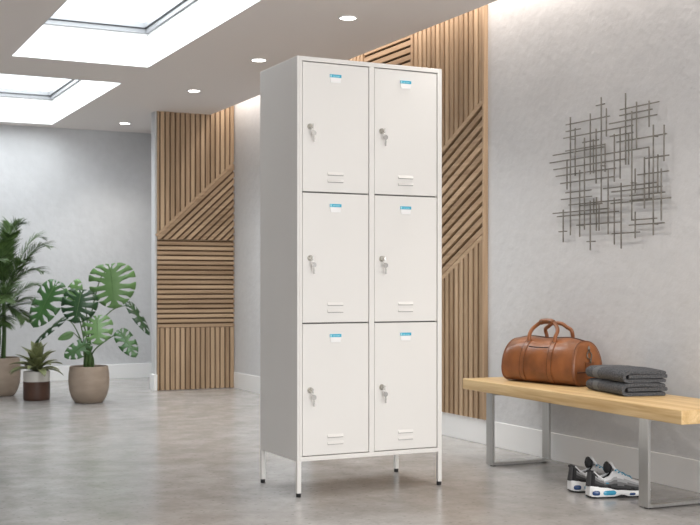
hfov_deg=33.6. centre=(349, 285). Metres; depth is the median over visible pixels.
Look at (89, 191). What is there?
wall
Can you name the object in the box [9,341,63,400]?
plant
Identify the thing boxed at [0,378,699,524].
floor
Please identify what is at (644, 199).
wall sculpture
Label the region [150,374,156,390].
baseboard
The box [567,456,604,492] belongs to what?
sneaker
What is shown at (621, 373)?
folded towel
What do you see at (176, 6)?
window
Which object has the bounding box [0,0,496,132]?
ceiling
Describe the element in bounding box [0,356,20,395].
pot
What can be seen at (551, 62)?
wall
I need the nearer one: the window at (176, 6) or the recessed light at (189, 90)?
the window at (176, 6)
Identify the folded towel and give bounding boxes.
[585,365,666,382]
[586,378,667,395]
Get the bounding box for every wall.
[0,125,150,365]
[234,0,699,459]
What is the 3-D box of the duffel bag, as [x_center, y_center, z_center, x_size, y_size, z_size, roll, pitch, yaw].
[1.023,0.329,5.907,0.232,0.327,0.552,0,0,-36]
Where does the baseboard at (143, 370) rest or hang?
attached to the wall at (89, 191)
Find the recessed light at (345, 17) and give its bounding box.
[338,15,357,19]
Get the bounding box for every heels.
[567,466,572,480]
[585,472,591,485]
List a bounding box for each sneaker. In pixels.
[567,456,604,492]
[585,461,638,498]
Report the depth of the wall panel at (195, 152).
10.41 m
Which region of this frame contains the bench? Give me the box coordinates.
[463,377,699,508]
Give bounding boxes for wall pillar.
[151,111,233,390]
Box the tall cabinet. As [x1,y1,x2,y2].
[260,55,441,496]
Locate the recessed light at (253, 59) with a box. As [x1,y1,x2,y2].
[251,58,266,61]
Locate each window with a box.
[0,79,80,99]
[44,0,196,33]
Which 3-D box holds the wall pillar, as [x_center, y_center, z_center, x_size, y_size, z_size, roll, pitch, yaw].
[-1.418,-0.425,10.473,0.742,2.710,0.105,0,0,-26]
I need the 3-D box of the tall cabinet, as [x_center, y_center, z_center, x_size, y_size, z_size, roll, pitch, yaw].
[0.009,-0.041,5.436,0.738,1.942,0.475,0,0,-26]
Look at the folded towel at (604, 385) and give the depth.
5.20 m
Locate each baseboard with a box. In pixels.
[20,363,150,381]
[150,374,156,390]
[234,372,699,492]
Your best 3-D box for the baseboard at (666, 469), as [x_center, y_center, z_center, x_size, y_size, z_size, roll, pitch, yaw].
[1.841,0.858,4.659,0.011,0.145,13.145,0,0,-26]
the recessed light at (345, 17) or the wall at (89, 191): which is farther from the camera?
the wall at (89, 191)
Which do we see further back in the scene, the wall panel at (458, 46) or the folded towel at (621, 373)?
the wall panel at (458, 46)
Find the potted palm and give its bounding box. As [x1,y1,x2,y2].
[0,216,54,395]
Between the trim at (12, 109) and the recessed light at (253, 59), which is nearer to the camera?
the recessed light at (253, 59)
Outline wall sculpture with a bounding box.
[549,93,670,249]
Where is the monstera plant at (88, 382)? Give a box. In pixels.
[29,263,149,403]
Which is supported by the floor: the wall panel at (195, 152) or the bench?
the bench
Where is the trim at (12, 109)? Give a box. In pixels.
[0,74,121,124]
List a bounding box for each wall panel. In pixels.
[155,106,233,390]
[349,4,487,419]
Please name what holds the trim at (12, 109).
attached to the ceiling
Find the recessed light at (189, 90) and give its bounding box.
[187,89,200,91]
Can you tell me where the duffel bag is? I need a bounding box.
[501,318,601,385]
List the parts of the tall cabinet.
leg, leg, door, door, door, leg, door, door, door, leg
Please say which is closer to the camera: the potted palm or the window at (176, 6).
the window at (176, 6)
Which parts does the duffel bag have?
handle, handle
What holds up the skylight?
attached to the ceiling
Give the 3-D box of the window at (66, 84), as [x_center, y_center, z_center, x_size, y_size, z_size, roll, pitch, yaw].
[-2.718,-1.817,9.766,1.050,0.075,2.630,0,0,-26]
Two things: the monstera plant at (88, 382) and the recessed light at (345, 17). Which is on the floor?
the monstera plant at (88, 382)
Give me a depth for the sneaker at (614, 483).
5.08 m
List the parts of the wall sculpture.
rod, rod, rod, rod, rod, rod, rod, rod, rod, rod, rod, rod, rod, rod, rod, rod, rod, rod, rod, rod, rod, rod, rod, rod, rod, rod, rod, rod, rod, rod, rod, rod, rod, rod, rod, rod, rod, rod, rod, rod, rod, rod, rod, rod, rod, rod, rod, rod, rod, rod, rod, rod, rod, rod, rod, rod, rod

